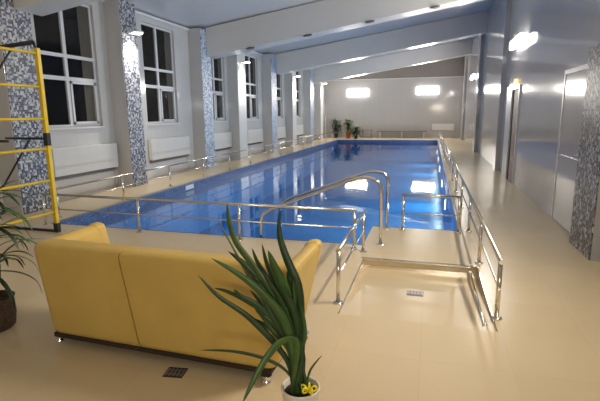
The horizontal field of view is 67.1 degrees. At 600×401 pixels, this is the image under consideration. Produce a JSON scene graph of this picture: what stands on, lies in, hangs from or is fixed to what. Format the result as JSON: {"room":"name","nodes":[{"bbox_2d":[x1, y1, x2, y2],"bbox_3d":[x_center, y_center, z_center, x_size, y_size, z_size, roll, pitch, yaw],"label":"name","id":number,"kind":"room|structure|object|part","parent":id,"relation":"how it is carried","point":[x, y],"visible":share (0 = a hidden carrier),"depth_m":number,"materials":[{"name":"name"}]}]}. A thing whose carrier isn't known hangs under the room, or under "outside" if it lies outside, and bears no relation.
{"room":"indoor swimming pool","nodes":[
{"label":"indoor swimming pool","id":0,"kind":"room"},
{"bbox_2d":[0,1,324,211],"bbox_3d":[-3.123,-3.366,15.449,0.250,4.260,35.100,3,11,16],"label":"wall","id":1,"kind":"structure","parent":0,"point":[63,138],"depth_m":12.17,"materials":[{"name":"white paint"}]},
{"bbox_2d":[33,4,104,129],"bbox_3d":[-4.844,-2.814,9.360,0.280,2.625,1.700,3,11,16],"label":"window","id":2,"kind":"structure","parent":1,"relation":"in","point":[64,39],"depth_m":9.42,"materials":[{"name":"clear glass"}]},
{"bbox_3d":[-4.832,-1.542,9.605,0.280,0.035,1.700,3,11,16],"label":"sill","id":3,"kind":"part","parent":2,"relation":"part of","materials":[{"name":"white plastic"}]},
{"bbox_2d":[76,6,95,120],"bbox_3d":[-4.660,-2.941,9.906,0.004,2.475,0.331,3,11,16],"label":"blind","id":4,"kind":"object","parent":2,"relation":"attached to","point":[85,48],"depth_m":9.88,"materials":[{"name":"grey fabric"}]},
{"bbox_2d":[141,22,179,124],"bbox_3d":[-3.936,-3.427,12.494,0.280,2.625,1.620,3,11,16],"label":"window","id":5,"kind":"structure","parent":1,"relation":"in","point":[156,41],"depth_m":12.51,"materials":[{"name":"clear glass"}]},
{"bbox_3d":[-3.923,-2.156,12.739,0.280,0.035,1.620,3,11,16],"label":"sill","id":6,"kind":"part","parent":5,"relation":"part of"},
{"bbox_2d":[163,31,173,118],"bbox_3d":[-3.760,-3.549,13.011,0.004,2.475,0.312,3,11,16],"label":"blind","id":7,"kind":"object","parent":5,"relation":"attached to","point":[167,37],"depth_m":12.99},
{"bbox_2d":[211,58,226,121],"bbox_3d":[-3.010,-4.053,15.689,0.280,2.625,1.450,3,11,16],"label":"window","id":8,"kind":"structure","parent":1,"relation":"in","point":[216,64],"depth_m":15.99,"materials":[{"name":"clear glass"}]},
{"bbox_3d":[-2.993,-4.069,15.681,0.005,2.570,1.350,3,11,16],"label":"pane","id":9,"kind":"part","parent":8,"relation":"part of","materials":[{"name":"clear glass"}]},
{"bbox_2d":[217,58,222,117],"bbox_3d":[-2.852,-4.163,16.145,0.004,2.475,0.272,3,11,16],"label":"window pane","id":10,"kind":"object","parent":8,"relation":"attached to","point":[219,61],"depth_m":16.15,"materials":[{"name":"black glass"}]},
{"bbox_2d":[245,54,259,120],"bbox_3d":[-2.103,-4.666,18.818,0.280,2.625,1.480,3,11,16],"label":"window","id":11,"kind":"structure","parent":1,"relation":"in","point":[250,68],"depth_m":18.91,"materials":[{"name":"clear glass"}]},
{"bbox_3d":[-2.086,-4.682,18.810,0.005,2.570,1.380,3,11,16],"label":"pane","id":12,"kind":"part","parent":11,"relation":"part of","materials":[{"name":"clear glass"}]},
{"bbox_2d":[252,58,255,116],"bbox_3d":[-1.942,-4.778,19.285,0.004,2.475,0.279,3,11,16],"label":"window pane","id":13,"kind":"object","parent":11,"relation":"attached to","point":[253,59],"depth_m":19.24,"materials":[{"name":"glass"}]},
{"bbox_2d":[276,74,282,118],"bbox_3d":[-1.180,-5.289,22.004,0.280,2.625,1.430,3,11,16],"label":"window","id":14,"kind":"structure","parent":1,"relation":"in","point":[278,77],"depth_m":22.42,"materials":[{"name":"clear glass"}]},
{"bbox_3d":[-1.163,-5.306,21.996,0.005,2.570,1.330,3,11,16],"label":"pane","id":15,"kind":"part","parent":14,"relation":"part of","materials":[{"name":"clear glass"}]},
{"bbox_2d":[278,74,279,115],"bbox_3d":[-1.024,-5.398,22.453,0.004,2.475,0.267,3,11,16],"label":"window pane","id":16,"kind":"object","parent":14,"relation":"attached to","point":[278,74],"depth_m":22.43,"materials":[{"name":"glass"}]},
{"bbox_2d":[98,0,463,80],"bbox_3d":[1.387,-5.095,13.803,9.170,0.350,35.100,3,11,16],"label":"trim","id":17,"kind":"structure","parent":1,"relation":"attached to","point":[136,11],"depth_m":13.21,"materials":[{"name":"white paint"}]},
{"bbox_2d":[296,71,298,117],"bbox_3d":[-0.284,-5.895,25.095,0.280,2.625,1.480,3,11,16],"label":"window","id":18,"kind":"structure","parent":1,"relation":"in","point":[297,73],"depth_m":25.48,"materials":[{"name":"clear glass"}]},
{"bbox_3d":[-0.267,-5.911,25.087,0.005,2.570,1.380,3,11,16],"label":"pane","id":19,"kind":"part","parent":18,"relation":"part of","materials":[{"name":"clear glass"}]},
{"bbox_2d":[297,72,298,115],"bbox_3d":[-0.122,-6.007,25.562,0.004,2.475,0.279,3,11,16],"label":"window pane","id":20,"kind":"object","parent":18,"relation":"attached to","point":[297,72],"depth_m":25.59,"materials":[{"name":"black glass"}]},
{"bbox_2d":[108,163,452,243],"bbox_3d":[2.233,-0.847,17.515,6.550,1.285,23.560,3,11,16],"label":"swimming pool","id":21,"kind":"object","parent":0,"point":[272,186],"visible":0.12,"depth_m":14.37,"materials":[{"name":"blue liquid"}]},
{"bbox_2d":[52,140,455,244],"bbox_3d":[2.251,-1.498,17.514,6.370,0.343,23.450,3,11,16],"label":"trim","id":22,"kind":"structure","parent":21,"relation":"attached to","point":[203,185],"depth_m":10.74,"materials":[{"name":"blue tile"}]},
{"bbox_2d":[185,184,193,189],"bbox_3d":[-2.749,-0.339,11.271,0.004,0.110,0.400,3,11,16],"label":"plaque","id":23,"kind":"object","parent":22,"relation":"attached to","point":[190,186],"visible":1,"depth_m":11.26,"materials":[{"name":"white plastic"}]},
{"bbox_2d":[266,142,441,167],"bbox_3d":[2.226,-1.488,17.391,6.166,0.001,23.176,3,11,16],"label":"pool water","id":24,"kind":"object","parent":21,"relation":"in","point":[339,153],"visible":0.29,"depth_m":20.00,"materials":[{"name":"blue liquid"}]},
{"bbox_2d":[437,142,456,229],"bbox_3d":[5.341,-1.440,17.054,0.012,0.343,22.126,3,11,16],"label":"trim","id":25,"kind":"structure","parent":21,"relation":"attached to","point":[450,203],"depth_m":9.63,"materials":[{"name":"blue tile"}]},
{"bbox_2d":[0,137,599,400],"bbox_3d":[1.428,-0.996,14.593,9.570,0.200,35.500,3,11,16],"label":"floor","id":26,"kind":"structure","parent":0,"point":[545,346],"depth_m":3.76,"materials":[{"name":"beige tile"}]},
{"bbox_2d":[0,181,42,331],"bbox_3d":[-2.541,0.465,3.600,0.867,1.173,0.894,-6,12,-26],"label":"potted plant","id":27,"kind":"object","parent":26,"relation":"on","point":[8,310],"visible":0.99,"depth_m":3.63,"materials":[{"name":"green plant"}]},
{"bbox_3d":[-2.499,0.912,3.679,0.340,0.265,0.340,3,11,16],"label":"pot","id":28,"kind":"part","parent":27,"relation":"part of","materials":[{"name":"brown wicker"}]},
{"bbox_2d":[0,0,51,214],"bbox_3d":[-4.972,-1.903,7.880,0.412,4.250,0.660,3,11,16],"label":"pillar","id":29,"kind":"structure","parent":26,"relation":"on","point":[15,25],"depth_m":7.82,"materials":[{"name":"multicoloured tile"}]},
{"bbox_2d":[0,40,60,232],"bbox_3d":[-4.398,-0.794,6.114,1.366,2.730,1.202,3,11,16],"label":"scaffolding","id":30,"kind":"object","parent":26,"relation":"on","point":[46,138],"visible":0.96,"depth_m":6.36,"materials":[{"name":"yellow metal"}]},
{"bbox_3d":[-3.982,-0.902,6.571,0.750,0.034,0.034,3,11,16],"label":"arm","id":31,"kind":"part","parent":30,"relation":"part of","materials":[{"name":"black metal"}]},
{"bbox_3d":[-3.621,-0.866,6.473,0.060,2.520,0.060,3,11,16],"label":"post","id":32,"kind":"part","parent":30,"relation":"part of","materials":[{"name":"yellow metal"}]},
{"bbox_2d":[51,143,118,186],"bbox_3d":[-4.619,-0.663,9.853,0.110,1.059,1.920,3,11,16],"label":"radiator","id":33,"kind":"object","parent":26,"relation":"on","point":[68,162],"visible":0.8,"depth_m":9.66,"materials":[{"name":"metal"}]},
{"bbox_2d":[55,167,117,180],"bbox_3d":[-4.622,-0.599,9.867,0.098,0.070,1.880,3,11,16],"label":"grille","id":34,"kind":"object","parent":33,"relation":"attached to","point":[102,169],"depth_m":9.68,"materials":[{"name":"metal"}]},
{"bbox_2d":[103,0,147,186],"bbox_3d":[-4.132,-2.471,10.778,0.412,4.250,0.600,3,11,16],"label":"pillar","id":35,"kind":"structure","parent":26,"relation":"on","point":[119,15],"depth_m":10.57,"materials":[{"name":"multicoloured tile"}]},
{"bbox_2d":[128,30,143,34],"bbox_3d":[-3.775,-3.873,10.400,0.360,0.080,0.300,3,11,16],"label":"spotlight","id":36,"kind":"object","parent":35,"relation":"attached to","point":[136,32],"visible":1,"depth_m":10.34,"materials":[{"name":"white plastic"}]},
{"bbox_2d":[148,136,189,169],"bbox_3d":[-3.705,-1.281,13.006,0.110,1.059,2.000,3,11,16],"label":"radiator","id":37,"kind":"object","parent":26,"relation":"on","point":[160,149],"visible":0.94,"depth_m":12.77,"materials":[{"name":"metal"}]},
{"bbox_2d":[150,155,189,162],"bbox_3d":[-3.708,-1.217,13.020,0.098,0.070,1.960,3,11,16],"label":"grille","id":38,"kind":"object","parent":37,"relation":"attached to","point":[152,160],"depth_m":12.72,"materials":[{"name":"metal"}]},
{"bbox_2d":[162,367,187,377],"bbox_3d":[-0.836,1.152,3.032,0.135,0.006,0.115,1,11,8],"label":"floor drain","id":39,"kind":"object","parent":26,"relation":"on","point":[173,372],"visible":1,"depth_m":3.02,"materials":[{"name":"metal"}]},
{"bbox_2d":[34,222,321,384],"bbox_3d":[-0.887,0.679,3.361,2.026,0.810,0.696,3,11,18],"label":"sofa","id":40,"kind":"object","parent":26,"relation":"on","point":[98,291],"visible":0.85,"depth_m":3.06,"materials":[{"name":"yellow leather"}]},
{"bbox_3d":[-1.846,1.050,3.474,0.072,0.058,0.071,3,11,18],"label":"leg","id":41,"kind":"part","parent":40,"relation":"part of","materials":[{"name":"silver metal"}]},
{"bbox_3d":[-1.716,0.603,3.644,0.259,0.730,0.536,3,11,18],"label":"armrest","id":42,"kind":"part","parent":40,"relation":"part of","materials":[{"name":"yellow leather"}]},
{"bbox_3d":[-1.512,0.662,3.327,0.855,0.730,0.256,3,11,18],"label":"backrest","id":43,"kind":"part","parent":40,"relation":"part of","materials":[{"name":"yellow leather"}]},
{"bbox_3d":[-1.646,0.555,3.863,0.265,0.740,0.128,3,11,18],"label":"armrest","id":44,"kind":"part","parent":40,"relation":"part of","materials":[{"name":"yellow leather"}]},
{"bbox_3d":[-0.585,0.709,3.032,1.248,0.730,0.256,3,11,18],"label":"backrest","id":45,"kind":"part","parent":40,"relation":"part of","materials":[{"name":"yellow leather"}]},
{"bbox_3d":[-0.215,1.144,2.903,0.072,0.058,0.071,3,11,18],"label":"leg","id":46,"kind":"part","parent":40,"relation":"part of","materials":[{"name":"silver metal"}]},
{"bbox_3d":[-0.085,0.687,3.124,0.340,0.730,0.536,3,11,18],"label":"armrest","id":47,"kind":"part","parent":40,"relation":"part of","materials":[{"name":"yellow leather"}]},
{"bbox_3d":[-0.011,0.639,3.342,0.347,0.740,0.128,3,11,18],"label":"armrest","id":48,"kind":"part","parent":40,"relation":"part of","materials":[{"name":"yellow leather"}]},
{"bbox_2d":[56,132,332,218],"bbox_3d":[-1.002,-2.032,18.194,0.090,0.519,22.540,3,11,16],"label":"railing","id":49,"kind":"object","parent":26,"relation":"on","point":[202,159],"visible":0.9,"depth_m":10.84,"materials":[{"name":"metal"}]},
{"bbox_3d":[-4.073,0.054,7.600,0.090,0.494,0.090,3,11,16],"label":"post","id":50,"kind":"part","parent":49,"relation":"part of","materials":[{"name":"metal"}]},
{"bbox_3d":[-3.607,-0.260,9.205,0.090,0.494,0.090,3,11,16],"label":"post","id":51,"kind":"part","parent":49,"relation":"part of","materials":[{"name":"metal"}]},
{"bbox_3d":[-3.129,-0.583,10.857,0.090,0.494,0.090,3,11,16],"label":"post","id":52,"kind":"part","parent":49,"relation":"part of","materials":[{"name":"metal"}]},
{"bbox_3d":[-1.004,-2.268,18.148,0.038,0.038,22.510,3,11,16],"label":"rail","id":53,"kind":"part","parent":49,"relation":"part of","materials":[{"name":"metal"}]},
{"bbox_2d":[40,193,356,249],"bbox_3d":[-1.675,0.247,6.413,5.021,0.519,0.090,3,11,17],"label":"railing","id":54,"kind":"object","parent":26,"relation":"on","point":[238,205],"visible":0.91,"depth_m":6.23,"materials":[{"name":"metal"}]},
{"bbox_3d":[-4.032,0.145,7.130,0.090,0.494,0.090,3,11,16],"label":"post","id":55,"kind":"part","parent":54,"relation":"part of","materials":[{"name":"metal"}]},
{"bbox_3d":[-2.368,0.225,6.626,0.090,0.494,0.090,3,11,16],"label":"post","id":56,"kind":"part","parent":54,"relation":"part of","materials":[{"name":"metal"}]},
{"bbox_3d":[-1.677,0.011,6.368,4.991,0.038,0.038,3,11,17],"label":"rail","id":57,"kind":"part","parent":54,"relation":"part of","materials":[{"name":"metal"}]},
{"bbox_3d":[-1.675,0.236,6.412,4.991,0.020,0.020,3,11,17],"label":"rail","id":58,"kind":"part","parent":54,"relation":"part of","materials":[{"name":"metal"}]},
{"bbox_3d":[-0.829,0.300,6.160,0.090,0.494,0.090,3,11,16],"label":"post","id":59,"kind":"part","parent":54,"relation":"part of","materials":[{"name":"metal"}]},
{"bbox_3d":[0.682,0.373,5.702,0.090,0.494,0.090,3,11,16],"label":"post","id":60,"kind":"part","parent":54,"relation":"part of","materials":[{"name":"metal"}]},
{"bbox_2d":[188,28,215,168],"bbox_3d":[-3.097,-3.170,14.351,0.412,4.250,0.670,3,11,16],"label":"pillar","id":61,"kind":"structure","parent":26,"relation":"on","point":[199,63],"depth_m":14.12,"materials":[{"name":"multicoloured tile"}]},
{"bbox_2d":[214,132,231,159],"bbox_3d":[-2.802,-1.891,16.121,0.110,1.059,1.600,3,11,16],"label":"radiator","id":62,"kind":"object","parent":26,"relation":"on","point":[223,140],"visible":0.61,"depth_m":16.13,"materials":[{"name":"metal"}]},
{"bbox_2d":[215,147,230,151],"bbox_3d":[-2.805,-1.827,16.135,0.098,0.070,1.560,3,11,16],"label":"grille","id":63,"kind":"object","parent":62,"relation":"attached to","point":[216,148],"depth_m":16.02,"materials":[{"name":"metal"}]},
{"bbox_2d":[226,53,247,159],"bbox_3d":[-2.344,-3.678,16.947,0.412,4.250,0.770,3,11,16],"label":"pillar","id":64,"kind":"structure","parent":26,"relation":"on","point":[236,78],"depth_m":16.72,"materials":[{"name":"white paint"}]},
{"bbox_2d":[247,129,262,152],"bbox_3d":[-1.913,-2.491,19.189,0.110,1.059,1.700,3,11,16],"label":"radiator","id":65,"kind":"object","parent":26,"relation":"on","point":[254,136],"visible":0.78,"depth_m":19.06,"materials":[{"name":"metal"}]},
{"bbox_2d":[198,204,321,400],"bbox_3d":[-0.231,0.657,2.257,0.615,1.259,0.454,3,11,16],"label":"potted plant","id":66,"kind":"object","parent":26,"relation":"on","point":[280,304],"visible":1,"depth_m":2.30,"materials":[{"name":"green plant"}]},
{"bbox_3d":[0.004,1.119,2.411,0.208,0.290,0.208,3,11,16],"label":"pot","id":67,"kind":"part","parent":66,"relation":"part of","materials":[{"name":"white ceramic"}]},
{"bbox_2d":[262,54,277,151],"bbox_3d":[-1.349,-4.351,20.383,0.412,4.250,0.750,3,11,16],"label":"pillar","id":68,"kind":"structure","parent":26,"relation":"on","point":[269,82],"depth_m":20.11,"materials":[{"name":"white paint"}]},
{"bbox_2d":[277,126,285,146],"bbox_3d":[-0.997,-3.110,22.351,0.110,1.059,1.600,3,11,16],"label":"radiator","id":69,"kind":"object","parent":26,"relation":"on","point":[281,130],"visible":0.59,"depth_m":22.52,"materials":[{"name":"metal"}]},
{"bbox_2d":[284,72,296,146],"bbox_3d":[-0.480,-4.938,23.380,0.412,4.250,0.700,3,11,16],"label":"pillar","id":70,"kind":"structure","parent":26,"relation":"on","point":[289,79],"depth_m":23.16,"materials":[{"name":"white paint"}]},
{"bbox_2d":[297,125,302,135],"bbox_3d":[-0.094,-3.720,25.466,0.110,1.059,1.800,3,11,16],"label":"radiator","id":71,"kind":"object","parent":26,"relation":"on","point":[299,127],"visible":0.5,"depth_m":25.61,"materials":[{"name":"metal"}]},
{"bbox_2d":[299,135,312,144],"bbox_3d":[0.334,-3.441,25.608,0.400,0.450,1.800,3,11,16],"label":"bench","id":72,"kind":"object","parent":26,"relation":"on","point":[306,140],"visible":0.77,"depth_m":24.96,"materials":[{"name":"white plastic"}]},
{"bbox_3d":[0.143,-3.287,24.953,0.340,0.400,0.060,3,11,16],"label":"leg","id":73,"kind":"part","parent":72,"relation":"part of","materials":[{"name":"white plastic"}]},
{"bbox_2d":[303,69,313,141],"bbox_3d":[0.519,-5.612,26.825,0.412,4.250,0.800,3,11,16],"label":"pillar","id":74,"kind":"structure","parent":26,"relation":"on","point":[308,75],"depth_m":26.50,"materials":[{"name":"white paint"}]},
{"bbox_2d":[314,83,322,139],"bbox_3d":[1.216,-6.084,29.232,0.412,4.250,0.700,3,11,16],"label":"pillar","id":75,"kind":"structure","parent":26,"relation":"on","point":[318,88],"depth_m":29.01,"materials":[{"name":"white paint"}]},
{"bbox_2d":[259,176,383,245],"bbox_3d":[0.267,0.396,6.102,1.732,1.505,0.100,3,11,16],"label":"pool handrail","id":76,"kind":"object","parent":26,"relation":"on","point":[376,180],"visible":0.91,"depth_m":5.88,"materials":[{"name":"silver metal"}]},
{"bbox_2d":[279,170,389,228],"bbox_3d":[0.499,0.247,6.959,1.742,1.469,0.100,3,11,16],"label":"pool handrail","id":77,"kind":"object","parent":26,"relation":"on","point":[369,171],"visible":0.85,"depth_m":6.73,"materials":[{"name":"silver metal"}]},
{"bbox_2d":[330,118,342,137],"bbox_3d":[2.529,-5.046,31.428,0.943,1.355,0.959,3,11,16],"label":"potted plant","id":78,"kind":"object","parent":26,"relation":"on","point":[335,121],"visible":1,"depth_m":31.36,"materials":[{"name":"green plant"}]},
{"bbox_2d":[342,118,353,137],"bbox_3d":[3.297,-4.907,30.706,0.966,1.340,0.966,3,11,16],"label":"potted plant","id":79,"kind":"object","parent":26,"relation":"on","point":[347,123],"visible":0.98,"depth_m":30.61,"materials":[{"name":"green plant"}]},
{"bbox_3d":[3.295,-4.487,30.796,0.410,0.480,0.410,3,11,16],"label":"pot","id":80,"kind":"part","parent":79,"relation":"part of","materials":[{"name":"ceramic"}]},
{"bbox_2d":[333,210,366,304],"bbox_3d":[0.565,0.530,4.829,0.090,0.519,1.700,3,11,16],"label":"railing","id":81,"kind":"object","parent":26,"relation":"on","point":[337,301],"visible":1,"depth_m":4.30,"materials":[{"name":"metal"}]},
{"bbox_3d":[0.345,0.691,4.072,0.090,0.494,0.090,3,11,16],"label":"post","id":82,"kind":"part","parent":81,"relation":"part of","materials":[{"name":"metal"}]},
{"bbox_3d":[0.566,0.519,4.832,0.020,0.020,1.680,3,11,16],"label":"rail","id":83,"kind":"part","parent":81,"relation":"part of","materials":[{"name":"metal"}]},
{"bbox_3d":[0.564,0.293,4.788,0.038,0.038,1.680,3,11,16],"label":"rail","id":84,"kind":"part","parent":81,"relation":"part of","materials":[{"name":"metal"}]},
{"bbox_3d":[0.785,0.393,5.591,0.090,0.494,0.090,3,11,16],"label":"post","id":85,"kind":"part","parent":81,"relation":"part of","materials":[{"name":"metal"}]},
{"bbox_2d":[349,125,361,138],"bbox_3d":[3.727,-4.577,30.128,0.979,0.903,0.924,3,11,16],"label":"potted plant","id":86,"kind":"object","parent":26,"relation":"on","point":[356,131],"visible":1,"depth_m":30.00,"materials":[{"name":"green plant"}]},
{"bbox_2d":[377,131,426,137],"bbox_3d":[6.880,-4.481,30.606,3.300,0.470,0.400,3,11,16],"label":"bench","id":87,"kind":"object","parent":26,"relation":"on","point":[377,131],"visible":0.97,"depth_m":30.45,"materials":[{"name":"brown wood"}]},
{"bbox_3d":[6.878,-4.687,30.566,3.300,0.050,0.400,3,11,16],"label":"seat","id":88,"kind":"part","parent":87,"relation":"part of","materials":[{"name":"brown wood"}]},
{"bbox_2d":[406,290,423,295],"bbox_3d":[1.138,0.916,4.469,0.160,0.016,0.150,3,11,16],"label":"floor drain","id":89,"kind":"object","parent":26,"relation":"on","point":[409,292],"visible":1,"depth_m":4.46,"materials":[{"name":"metal"}]},
{"bbox_2d":[338,257,497,331],"bbox_3d":[1.158,0.903,4.481,1.320,0.106,1.600,3,11,16],"label":"trim","id":90,"kind":"structure","parent":26,"relation":"attached to","point":[363,258],"depth_m":5.14,"materials":[{"name":"metal"}]},
{"bbox_2d":[399,194,460,233],"bbox_3d":[1.878,0.183,6.505,0.860,0.539,0.090,3,11,16],"label":"railing","id":91,"kind":"object","parent":26,"relation":"on","point":[403,195],"visible":1,"depth_m":6.46,"materials":[{"name":"metal"}]},
{"bbox_3d":[1.508,0.179,6.611,0.090,0.514,0.090,3,11,16],"label":"post","id":92,"kind":"part","parent":91,"relation":"part of","materials":[{"name":"metal"}]},
{"bbox_3d":[1.878,0.203,6.509,0.810,0.020,0.020,3,11,16],"label":"rail","id":93,"kind":"part","parent":91,"relation":"part of","materials":[{"name":"metal"}]},
{"bbox_3d":[1.875,-0.063,6.457,0.810,0.038,0.038,3,11,16],"label":"rail","id":94,"kind":"part","parent":91,"relation":"part of","materials":[{"name":"metal"}]},
{"bbox_3d":[2.248,0.212,6.403,0.090,0.514,0.090,3,11,16],"label":"post","id":95,"kind":"part","parent":91,"relation":"part of","materials":[{"name":"metal"}]},
{"bbox_2d":[440,133,503,320],"bbox_3d":[5.049,-1.582,15.546,0.090,0.519,25.105,3,11,16],"label":"railing","id":96,"kind":"object","parent":26,"relation":"on","point":[482,226],"visible":0.98,"depth_m":5.11,"materials":[{"name":"metal"}]},
{"bbox_3d":[3.372,-0.431,9.734,0.090,0.494,0.090,3,11,16],"label":"post","id":97,"kind":"part","parent":96,"relation":"part of","materials":[{"name":"metal"}]},
{"bbox_3d":[2.903,-0.114,8.110,0.090,0.494,0.090,3,11,16],"label":"post","id":98,"kind":"part","parent":96,"relation":"part of","materials":[{"name":"metal"}]},
{"bbox_3d":[2.435,0.204,6.485,0.090,0.494,0.090,3,11,16],"label":"post","id":99,"kind":"part","parent":96,"relation":"part of","materials":[{"name":"metal"}]},
{"bbox_3d":[2.039,0.472,5.116,0.090,0.494,0.090,3,11,16],"label":"post","id":100,"kind":"part","parent":96,"relation":"part of","materials":[{"name":"metal"}]},
{"bbox_3d":[1.642,0.743,3.738,0.090,0.494,0.090,3,11,16],"label":"post","id":101,"kind":"part","parent":96,"relation":"part of","materials":[{"name":"metal"}]},
{"bbox_2d":[468,271,486,326],"bbox_3d":[1.684,0.923,4.322,0.040,0.118,1.421,3,11,16],"label":"rail","id":102,"kind":"object","parent":26,"relation":"attached to","point":[484,324],"visible":0.97,"depth_m":4.18,"materials":[{"name":"silver metal"}]},
{"bbox_2d":[125,0,493,68],"bbox_3d":[1.354,-6.030,13.629,9.620,1.552,35.500,3,11,16],"label":"ceiling","id":103,"kind":"structure","parent":0,"point":[203,14],"depth_m":13.18,"materials":[{"name":"white paint"}]},
{"bbox_2d":[13,0,97,15],"bbox_3d":[-0.505,-4.094,6.453,8.750,2.099,0.580,3,11,16],"label":"ceiling beam","id":104,"kind":"structure","parent":103,"relation":"attached to","point":[37,7],"depth_m":7.65,"materials":[{"name":"white paint"}]},
{"bbox_2d":[205,0,482,58],"bbox_3d":[1.383,-5.369,12.966,8.750,2.099,0.620,3,11,16],"label":"ceiling beam","id":105,"kind":"structure","parent":103,"relation":"attached to","point":[324,17],"depth_m":13.05,"materials":[{"name":"white paint"}]},
{"bbox_2d":[276,11,487,74],"bbox_3d":[3.213,-6.606,19.281,8.750,2.099,0.600,3,11,16],"label":"ceiling beam","id":106,"kind":"structure","parent":103,"relation":"attached to","point":[472,25],"depth_m":18.92,"materials":[{"name":"white paint"}]},
{"bbox_2d":[314,39,471,83],"bbox_3d":[5.128,-7.900,25.889,8.750,2.099,0.600,3,11,16],"label":"ceiling beam","id":107,"kind":"structure","parent":103,"relation":"attached to","point":[461,48],"depth_m":25.56,"materials":[{"name":"white paint"}]},
{"bbox_2d":[325,77,463,137],"bbox_3d":[6.237,-6.286,30.863,9.170,3.930,0.200,3,11,16],"label":"wall","id":108,"kind":"structure","parent":0,"point":[391,104],"depth_m":30.66,"materials":[{"name":"white paint"}]},
{"bbox_2d":[347,89,368,96],"bbox_3d":[3.983,-7.418,31.119,1.500,0.500,0.130,3,11,16],"label":"wall light","id":109,"kind":"object","parent":108,"relation":"attached to","point":[350,92],"visible":1,"depth_m":31.06,"materials":[{"name":"white plastic"}]},
{"bbox_2d":[416,86,438,94],"bbox_3d":[8.426,-7.270,29.860,1.450,0.500,0.130,3,11,16],"label":"wall light","id":110,"kind":"object","parent":108,"relation":"attached to","point":[431,89],"visible":1,"depth_m":29.79,"materials":[{"name":"white plastic"}]},
{"bbox_2d":[432,124,453,129],"bbox_3d":[9.491,-4.632,30.069,1.400,0.920,0.110,3,11,16],"label":"radiator","id":111,"kind":"object","parent":108,"relation":"attached to","point":[434,126],"visible":1,"depth_m":29.96,"materials":[{"name":"white metal"}]},
{"bbox_2d":[340,56,464,79],"bbox_3d":[6.218,-9.012,30.366,9.170,1.612,0.140,3,11,16],"label":"wall","id":112,"kind":"structure","parent":0,"point":[454,66],"depth_m":29.75,"materials":[{"name":"white paint"}]},
{"bbox_2d":[464,0,595,215],"bbox_3d":[5.906,-3.606,12.785,0.200,5.562,35.100,3,11,16],"label":"wall","id":113,"kind":"structure","parent":0,"point":[558,33],"depth_m":9.11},
{"bbox_2d":[460,56,467,139],"bbox_3d":[9.942,-6.445,27.321,0.140,5.512,0.800,3,11,16],"label":"pilaster","id":114,"kind":"object","parent":113,"relation":"attached to","point":[466,57],"visible":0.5,"depth_m":27.08,"materials":[{"name":"white paint"}]},
{"bbox_2d":[470,74,476,79],"bbox_3d":[7.965,-5.639,20.636,0.260,0.200,1.500,3,11,16],"label":"wall light","id":115,"kind":"object","parent":113,"relation":"attached to","point":[472,76],"visible":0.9,"depth_m":20.22,"materials":[{"name":"white plastic"}]},
{"bbox_2d":[472,35,484,151],"bbox_3d":[7.548,-4.828,19.061,0.140,5.512,0.700,3,11,16],"label":"pilaster","id":116,"kind":"object","parent":113,"relation":"attached to","point":[482,37],"visible":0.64,"depth_m":18.89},
{"bbox_2d":[493,0,510,170],"bbox_3d":[5.752,-3.608,12.829,0.120,5.512,0.400,3,11,16],"label":"pilaster","id":117,"kind":"object","parent":113,"relation":"attached to","point":[507,4],"visible":1,"depth_m":12.76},
{"bbox_2d":[501,85,520,182],"bbox_3d":[5.410,-1.702,11.394,0.240,2.320,1.720,3,11,16],"label":"door frame","id":118,"kind":"structure","parent":113,"relation":"in","point":[510,90],"depth_m":11.36,"materials":[{"name":"white plastic"}]},
{"bbox_2d":[509,33,525,49],"bbox_3d":[5.075,-3.689,10.520,0.180,0.220,1.350,3,11,16],"label":"wall light","id":119,"kind":"object","parent":113,"relation":"attached to","point":[520,38],"visible":1,"depth_m":10.16,"materials":[{"name":"white plastic"}]},
{"bbox_2d":[551,64,587,232],"bbox_3d":[3.862,-0.729,6.482,0.079,2.300,1.340,3,11,16],"label":"door","id":120,"kind":"structure","parent":113,"relation":"in","point":[574,87],"depth_m":6.58,"materials":[{"name":"white plastic"}]},
{"bbox_2d":[569,0,599,260],"bbox_3d":[3.483,-2.084,5.045,0.145,5.512,0.800,3,11,16],"label":"pilaster","id":121,"kind":"object","parent":113,"relation":"attached to","point":[585,221],"visible":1,"depth_m":5.33,"materials":[{"name":"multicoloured tile"}]}
]}

